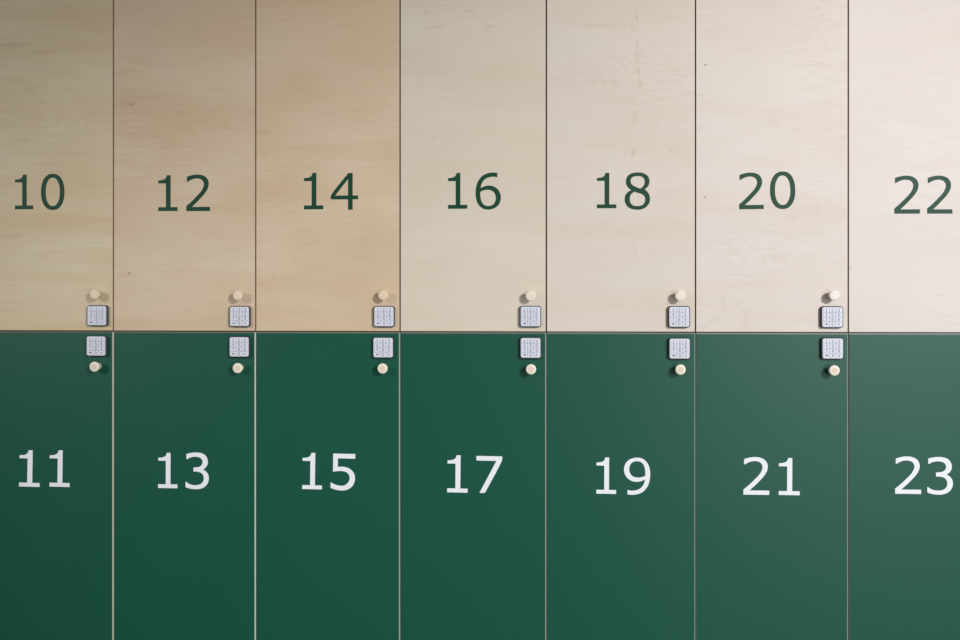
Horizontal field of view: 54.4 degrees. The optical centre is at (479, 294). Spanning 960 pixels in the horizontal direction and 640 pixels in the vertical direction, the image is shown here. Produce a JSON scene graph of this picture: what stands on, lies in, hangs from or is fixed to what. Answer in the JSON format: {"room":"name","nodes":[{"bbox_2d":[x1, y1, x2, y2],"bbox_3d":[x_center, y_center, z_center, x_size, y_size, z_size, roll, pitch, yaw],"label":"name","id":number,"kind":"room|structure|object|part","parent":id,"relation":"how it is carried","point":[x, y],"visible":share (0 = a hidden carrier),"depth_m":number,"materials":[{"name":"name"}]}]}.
{"room":"changing room","nodes":[
{"label":"changing room","id":0,"kind":"room"},
{"bbox_3d":[0.083,1.232,-0.797,10.000,0.100,6.620,0,0,3],"label":"floor","id":1,"kind":"structure","parent":0,"visible":0},
{"bbox_3d":[-0.001,1.129,2.172,2.112,0.105,0.460,0,0,3],"label":"baseboard","id":2,"kind":"structure","parent":1,"relation":"on","visible":0},
{"bbox_2d":[0,330,114,639],"bbox_3d":[-0.903,0.576,2.193,0.306,1.002,0.520,0,0,3],"label":"locker","id":3,"kind":"object","parent":2,"relation":"on","point":[57,387],"visible":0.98,"depth_m":1.95,"materials":[{"name":"green laminate"}]},
{"bbox_2d":[0,0,113,330],"bbox_3d":[-0.904,-0.424,2.194,0.306,0.998,0.520,0,0,3],"label":"locker","id":4,"kind":"object","parent":3,"relation":"on","point":[57,56],"visible":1,"depth_m":1.95,"materials":[{"name":"brown wood"}]},
{"bbox_3d":[-0.796,-0.001,1.937,0.021,0.021,0.020,6,0,3],"label":"knob","id":5,"kind":"part","parent":4,"relation":"part of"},
{"bbox_3d":[-0.796,0.043,1.938,0.040,0.040,0.001,0,0,3],"label":"plate","id":6,"kind":"part","parent":4,"relation":"part of","materials":[{"name":"silver metal"}]},
{"bbox_3d":[-0.796,0.148,1.937,0.021,0.021,0.020,29,2,3],"label":"knob","id":7,"kind":"part","parent":3,"relation":"part of","materials":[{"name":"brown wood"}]},
{"bbox_3d":[-0.798,0.106,1.938,0.040,0.040,0.001,0,0,3],"label":"plate","id":8,"kind":"part","parent":3,"relation":"part of","materials":[{"name":"silver metal"}]},
{"bbox_2d":[114,331,257,639],"bbox_3d":[-0.600,0.576,2.176,0.301,1.002,0.520,0,0,3],"label":"locker","id":9,"kind":"object","parent":2,"relation":"on","point":[185,402],"visible":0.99,"depth_m":1.94,"materials":[{"name":"green laminate"}]},
{"bbox_2d":[114,0,255,330],"bbox_3d":[-0.600,-0.424,2.176,0.301,0.998,0.520,0,0,3],"label":"locker","id":10,"kind":"object","parent":9,"relation":"on","point":[185,70],"visible":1,"depth_m":1.94,"materials":[{"name":"brown wood"}]},
{"bbox_3d":[-0.496,0.001,1.920,0.021,0.021,0.020,24,1,3],"label":"knob","id":11,"kind":"part","parent":10,"relation":"part of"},
{"bbox_3d":[-0.495,0.044,1.921,0.040,0.040,0.001,0,0,3],"label":"plate","id":12,"kind":"part","parent":10,"relation":"part of","materials":[{"name":"silver metal"}]},
{"bbox_3d":[-0.496,0.150,1.920,0.021,0.021,0.020,26,1,3],"label":"knob","id":13,"kind":"part","parent":9,"relation":"part of","materials":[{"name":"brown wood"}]},
{"bbox_3d":[-0.496,0.107,1.921,0.040,0.040,0.001,0,0,3],"label":"plate","id":14,"kind":"part","parent":9,"relation":"part of","materials":[{"name":"silver metal"}]},
{"bbox_2d":[257,331,401,639],"bbox_3d":[-0.299,0.576,2.159,0.300,1.002,0.520,0,0,3],"label":"locker","id":15,"kind":"object","parent":2,"relation":"on","point":[329,402],"visible":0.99,"depth_m":1.92,"materials":[{"name":"green laminate"}]},
{"bbox_2d":[256,0,400,330],"bbox_3d":[-0.300,-0.424,2.159,0.300,0.998,0.520,0,0,3],"label":"locker","id":16,"kind":"object","parent":15,"relation":"on","point":[328,72],"visible":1,"depth_m":1.92,"materials":[{"name":"brown wood"}]},
{"bbox_3d":[-0.197,0.001,1.903,0.021,0.021,0.020,-21,-1,3],"label":"knob","id":17,"kind":"part","parent":16,"relation":"part of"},
{"bbox_3d":[-0.196,0.044,1.905,0.040,0.040,0.001,0,0,3],"label":"plate","id":18,"kind":"part","parent":16,"relation":"part of","materials":[{"name":"silver metal"}]},
{"bbox_3d":[-0.198,0.149,1.903,0.021,0.021,0.020,42,2,2],"label":"knob","id":19,"kind":"part","parent":15,"relation":"part of","materials":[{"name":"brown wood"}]},
{"bbox_3d":[-0.198,0.107,1.905,0.040,0.040,0.001,0,0,3],"label":"plate","id":20,"kind":"part","parent":15,"relation":"part of","materials":[{"name":"white plastic"}]},
{"bbox_2d":[401,331,546,639],"bbox_3d":[0.000,0.576,2.143,0.298,1.002,0.520,0,0,3],"label":"locker","id":21,"kind":"object","parent":2,"relation":"on","point":[474,403],"visible":1,"depth_m":1.90,"materials":[{"name":"green laminate"}]},
{"bbox_2d":[401,0,545,331],"bbox_3d":[-0.001,-0.424,2.143,0.298,0.998,0.520,0,0,3],"label":"locker","id":22,"kind":"object","parent":21,"relation":"on","point":[473,72],"visible":1,"depth_m":1.90,"materials":[{"name":"brown wood"}]},
{"bbox_3d":[0.102,0.043,1.888,0.040,0.040,0.001,0,0,3],"label":"plate","id":23,"kind":"part","parent":22,"relation":"part of","materials":[{"name":"silver metal"}]},
{"bbox_3d":[0.102,0.002,1.886,0.021,0.021,0.020,-41,-2,2],"label":"knob","id":24,"kind":"part","parent":22,"relation":"part of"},
{"bbox_3d":[0.102,0.107,1.888,0.040,0.040,0.001,0,0,3],"label":"plate","id":25,"kind":"part","parent":21,"relation":"part of","materials":[{"name":"silver metal"}]},
{"bbox_3d":[0.103,0.150,1.886,0.021,0.021,0.020,-3,0,3],"label":"knob","id":26,"kind":"part","parent":21,"relation":"part of","materials":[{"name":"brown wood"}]},
{"bbox_2d":[547,332,694,639],"bbox_3d":[0.298,0.576,2.126,0.299,1.002,0.520,0,0,3],"label":"locker","id":27,"kind":"object","parent":2,"relation":"on","point":[621,405],"visible":1,"depth_m":1.89,"materials":[{"name":"green laminate"}]},
{"bbox_2d":[546,0,694,331],"bbox_3d":[0.298,-0.424,2.126,0.299,0.998,0.520,0,0,3],"label":"locker","id":28,"kind":"object","parent":27,"relation":"on","point":[620,74],"visible":1,"depth_m":1.89,"materials":[{"name":"brown wood"}]},
{"bbox_3d":[0.399,0.044,1.871,0.040,0.040,0.001,0,0,3],"label":"plate","id":29,"kind":"part","parent":28,"relation":"part of","materials":[{"name":"silver metal"}]},
{"bbox_3d":[0.400,0.002,1.870,0.021,0.021,0.020,20,1,3],"label":"knob","id":30,"kind":"part","parent":28,"relation":"part of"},
{"bbox_3d":[0.400,0.107,1.871,0.040,0.040,0.001,0,0,3],"label":"plate","id":31,"kind":"part","parent":27,"relation":"part of","materials":[{"name":"silver metal"}]},
{"bbox_3d":[0.400,0.149,1.870,0.021,0.021,0.020,44,2,2],"label":"knob","id":32,"kind":"part","parent":27,"relation":"part of","materials":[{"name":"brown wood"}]},
{"bbox_2d":[695,332,847,639],"bbox_3d":[0.598,0.576,2.109,0.301,1.002,0.520,0,0,3],"label":"locker","id":33,"kind":"object","parent":2,"relation":"on","point":[771,408],"visible":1,"depth_m":1.87,"materials":[{"name":"green laminate"}]},
{"bbox_2d":[695,0,847,331],"bbox_3d":[0.597,-0.424,2.109,0.301,0.998,0.520,0,0,3],"label":"locker","id":34,"kind":"object","parent":33,"relation":"on","point":[771,76],"visible":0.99,"depth_m":1.87,"materials":[{"name":"brown wood"}]},
{"bbox_3d":[0.700,0.044,1.854,0.040,0.040,0.001,0,0,3],"label":"plate","id":35,"kind":"part","parent":34,"relation":"part of","materials":[{"name":"silver metal"}]},
{"bbox_3d":[0.701,0.001,1.853,0.021,0.021,0.020,38,2,3],"label":"knob","id":36,"kind":"part","parent":34,"relation":"part of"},
{"bbox_3d":[0.701,0.106,1.854,0.040,0.040,0.001,0,0,3],"label":"plate","id":37,"kind":"part","parent":33,"relation":"part of","materials":[{"name":"white plastic"}]},
{"bbox_3d":[0.701,0.149,1.853,0.021,0.021,0.020,-7,0,3],"label":"knob","id":38,"kind":"part","parent":33,"relation":"part of","materials":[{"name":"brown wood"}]},
{"bbox_2d":[845,332,959,639],"bbox_3d":[0.900,0.576,2.092,0.304,1.002,0.520,0,0,3],"label":"locker","id":39,"kind":"object","parent":2,"relation":"on","point":[904,387],"visible":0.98,"depth_m":1.85,"materials":[{"name":"green laminate"}]},
{"bbox_2d":[848,0,959,331],"bbox_3d":[0.900,-0.424,2.092,0.304,0.998,0.520,0,0,3],"label":"locker","id":40,"kind":"object","parent":39,"relation":"on","point":[904,55],"visible":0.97,"depth_m":1.85,"materials":[{"name":"brown wood"}]}
]}

